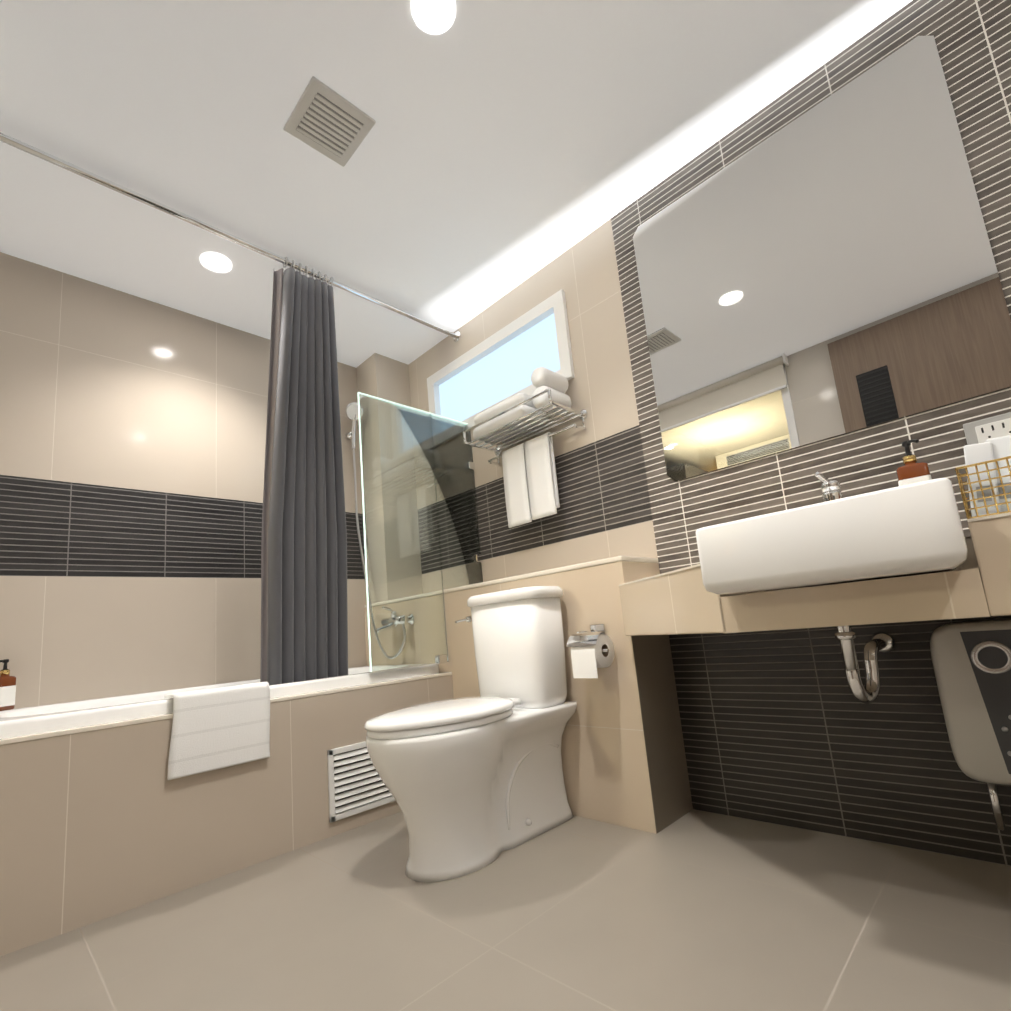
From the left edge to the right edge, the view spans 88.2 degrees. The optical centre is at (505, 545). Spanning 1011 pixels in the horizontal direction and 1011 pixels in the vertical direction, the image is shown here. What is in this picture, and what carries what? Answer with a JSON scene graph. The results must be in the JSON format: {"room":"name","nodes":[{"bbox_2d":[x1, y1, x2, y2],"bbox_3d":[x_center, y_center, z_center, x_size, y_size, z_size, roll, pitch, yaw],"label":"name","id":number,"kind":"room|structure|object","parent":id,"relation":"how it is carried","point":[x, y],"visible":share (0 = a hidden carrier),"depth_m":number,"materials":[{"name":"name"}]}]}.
{"room":"bathroom","nodes":[
{"label":"bathroom","id":0,"kind":"room"},
{"bbox_2d":[0,252,366,708],"bbox_3d":[-1.424,0.027,2.564,2.260,2.400,0.100,4,-13,-45],"label":"wall","id":1,"kind":"structure","parent":0,"point":[132,444],"depth_m":2.31,"materials":[{"name":"beige tile"}]},
{"bbox_2d":[0,0,911,367],"bbox_3d":[-0.091,-1.566,1.359,2.260,0.100,4.200,4,-13,-45],"label":"ceiling","id":2,"kind":"structure","parent":0,"point":[504,148],"depth_m":1.78,"materials":[{"name":"white paint"}]},
{"bbox_2d":[200,252,231,272],"bbox_3d":[-1.277,-1.248,2.303,0.124,0.006,0.124,4,-13,-45],"label":"recessed light","id":3,"kind":"object","parent":2,"relation":"in","point":[216,262],"visible":1,"depth_m":2.30,"materials":[{"name":"white"}]},
{"bbox_2d":[283,76,375,166],"bbox_3d":[-0.586,-1.399,1.740,0.220,0.017,0.220,4,-13,-45],"label":"ceiling vent","id":4,"kind":"object","parent":2,"relation":"in","point":[327,121],"visible":1,"depth_m":1.73,"materials":[{"name":"white plastic"}]},
{"bbox_2d":[411,0,455,34],"bbox_3d":[-0.199,-1.488,1.446,0.124,0.006,0.124,4,-13,-45],"label":"recessed light","id":5,"kind":"object","parent":2,"relation":"in","point":[434,17],"visible":1,"depth_m":1.46,"materials":[{"name":"white"}]},
{"bbox_2d":[0,809,1010,1010],"bbox_3d":[0.131,0.890,0.950,2.260,0.100,4.200,4,-13,-45],"label":"floor","id":6,"kind":"structure","parent":0,"point":[694,910],"depth_m":1.20,"materials":[{"name":"tile"}]},
{"bbox_2d":[0,672,453,955],"bbox_3d":[-1.128,0.866,2.021,1.800,0.522,0.763,4,-13,-45],"label":"bathtub surround","id":7,"kind":"object","parent":6,"relation":"on","point":[99,822],"visible":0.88,"depth_m":1.55,"materials":[{"name":"beige tile"}]},
{"bbox_2d":[0,663,438,738],"bbox_3d":[-1.088,0.842,2.093,1.635,0.545,0.720,4,-13,-45],"label":"bathtub","id":8,"kind":"object","parent":7,"relation":"in","point":[36,719],"visible":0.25,"depth_m":1.92,"materials":[{"name":"white ceramic"}]},
{"bbox_2d":[0,659,15,710],"bbox_3d":[-1.828,0.499,1.854,0.053,0.181,0.138,-7,-10,9],"label":"bottles","id":9,"kind":"object","parent":8,"relation":"on","point":[7,690],"visible":0.98,"depth_m":1.89,"materials":[{"name":"brown"}]},
{"bbox_2d":[164,682,269,779],"bbox_3d":[-0.965,0.606,1.751,0.305,0.255,0.107,4,-13,-45],"label":"towel","id":10,"kind":"object","parent":8,"relation":"on","point":[217,728],"visible":1,"depth_m":1.71,"materials":[{"name":"white fabric"}]},
{"bbox_2d":[327,741,395,822],"bbox_3d":[-0.550,0.902,2.044,0.300,0.255,0.013,4,-13,-45],"label":"air vent","id":11,"kind":"object","parent":7,"relation":"attached to","point":[356,785],"visible":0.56,"depth_m":2.01,"materials":[{"name":"white plastic"}]},
{"bbox_2d":[364,586,576,881],"bbox_3d":[-0.138,0.574,1.791,0.762,0.844,0.429,4,-13,-45],"label":"toilet","id":12,"kind":"object","parent":6,"relation":"on","point":[473,784],"visible":1,"depth_m":1.68,"materials":[{"name":"white ceramic"}]},
{"bbox_2d":[364,556,692,833],"bbox_3d":[-0.076,0.643,2.443,0.264,0.910,1.744,4,-13,-45],"label":"wall","id":13,"kind":"structure","parent":6,"relation":"on","point":[624,762],"depth_m":1.87,"materials":[{"name":"beige tile"}]},
{"bbox_2d":[345,402,414,658],"bbox_3d":[-0.744,-0.133,2.872,0.162,1.497,0.490,4,-13,-45],"label":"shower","id":14,"kind":"object","parent":13,"relation":"attached to","point":[351,410],"visible":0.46,"depth_m":2.95,"materials":[{"name":"silver metal"}]},
{"bbox_2d":[356,353,422,602],"bbox_3d":[-0.710,-0.399,3.172,0.240,1.490,0.220,4,-13,-45],"label":"column","id":15,"kind":"structure","parent":13,"relation":"on","point":[382,377],"depth_m":3.08,"materials":[{"name":"beige tile"}]},
{"bbox_2d":[566,624,613,677],"bbox_3d":[0.304,0.364,1.814,0.128,0.175,0.131,4,-13,-45],"label":"toilet paper holder","id":16,"kind":"object","parent":13,"relation":"attached to","point":[592,651],"visible":1,"depth_m":1.77,"materials":[{"name":"white paper"}]},
{"bbox_2d":[408,0,1010,865],"bbox_3d":[0.816,-0.288,1.884,0.100,2.400,4.100,4,-13,-45],"label":"wall","id":17,"kind":"structure","parent":0,"point":[784,728],"depth_m":1.72,"materials":[{"name":"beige tile"}]},
{"bbox_2d":[0,132,460,341],"bbox_3d":[-0.961,-1.246,2.276,1.952,0.074,0.060,4,-13,-45],"label":"curtain rod","id":18,"kind":"object","parent":17,"relation":"attached to","point":[56,161],"visible":1,"depth_m":2.02,"materials":[{"name":"silver metal"}]},
{"bbox_2d":[260,257,347,684],"bbox_3d":[-0.853,-0.303,2.248,0.357,1.905,0.196,4,-13,-45],"label":"shower curtain","id":19,"kind":"object","parent":18,"relation":"hanging from","point":[304,619],"visible":0.94,"depth_m":2.21,"materials":[{"name":"grey fabric"}]},
{"bbox_2d":[357,392,482,671],"bbox_3d":[-0.377,-0.065,2.505,0.674,1.246,0.032,4,-13,-45],"label":"glass shower screen","id":20,"kind":"object","parent":17,"relation":"attached to","point":[445,452],"visible":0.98,"depth_m":2.60,"materials":[{"name":"green"}]},
{"bbox_2d":[427,289,574,428],"bbox_3d":[-0.055,-0.876,2.759,0.092,0.431,1.036,4,-13,-45],"label":"window","id":21,"kind":"structure","parent":17,"relation":"in","point":[494,369],"depth_m":2.69,"materials":[{"name":"white"}]},
{"bbox_2d":[463,388,586,464],"bbox_3d":[0.072,-0.529,2.407,0.235,0.137,0.584,4,-13,-45],"label":"shelf rack","id":22,"kind":"object","parent":17,"relation":"attached to","point":[582,414],"visible":1,"depth_m":2.36,"materials":[{"name":"silver metal"}]},
{"bbox_2d":[473,367,570,527],"bbox_3d":[0.080,-0.423,2.395,0.182,0.633,0.490,4,-13,-45],"label":"towels","id":23,"kind":"object","parent":22,"relation":"on","point":[530,479],"visible":0.9,"depth_m":2.36,"materials":[{"name":"white fabric"}]},
{"bbox_2d":[619,512,1010,635],"bbox_3d":[0.995,0.067,1.182,0.602,0.174,1.708,4,-13,-45],"label":"countertop","id":24,"kind":"structure","parent":17,"relation":"attached to","point":[977,583],"depth_m":1.08,"materials":[{"name":"stone"}]},
{"bbox_2d":[695,472,967,703],"bbox_3d":[0.847,0.093,1.257,0.699,0.599,0.455,4,-13,-45],"label":"basin","id":25,"kind":"object","parent":24,"relation":"in","point":[835,537],"visible":0.98,"depth_m":1.01,"materials":[{"name":"white ceramic"}]},
{"bbox_2d":[896,439,931,485],"bbox_3d":[1.001,-0.169,1.281,0.056,0.183,0.067,4,-13,-45],"label":"soap dispenser","id":26,"kind":"object","parent":25,"relation":"on","point":[911,470],"visible":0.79,"depth_m":1.27,"materials":[{"name":"brown glass"}]},
{"bbox_2d":[955,435,1010,527],"bbox_3d":[1.116,-0.140,1.170,0.105,0.209,0.148,4,-13,-45],"label":"basket","id":27,"kind":"object","parent":24,"relation":"on","point":[987,467],"visible":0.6,"depth_m":1.17,"materials":[{"name":"gold metal"}]},
{"bbox_2d":[633,36,1010,480],"bbox_3d":[0.922,-0.861,1.745,0.006,1.090,0.985,4,-13,-45],"label":"mirror","id":28,"kind":"object","parent":17,"relation":"attached to","point":[826,268],"visible":1,"depth_m":1.65,"materials":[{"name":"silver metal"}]},
{"bbox_2d":[930,620,1010,829],"bbox_3d":[1.232,0.438,1.276,0.092,0.500,0.240,4,-13,-45],"label":"water heater","id":29,"kind":"object","parent":17,"relation":"attached to","point":[971,661],"visible":1,"depth_m":1.29,"materials":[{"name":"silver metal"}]},
{"bbox_2d":[963,412,1010,444],"bbox_3d":[1.274,-0.297,1.347,0.013,0.080,0.130,4,-13,-45],"label":"electrical outlet","id":30,"kind":"object","parent":17,"relation":"attached to","point":[980,431],"visible":0.69,"depth_m":1.36,"materials":[{"name":"grey plastic"}]}
]}

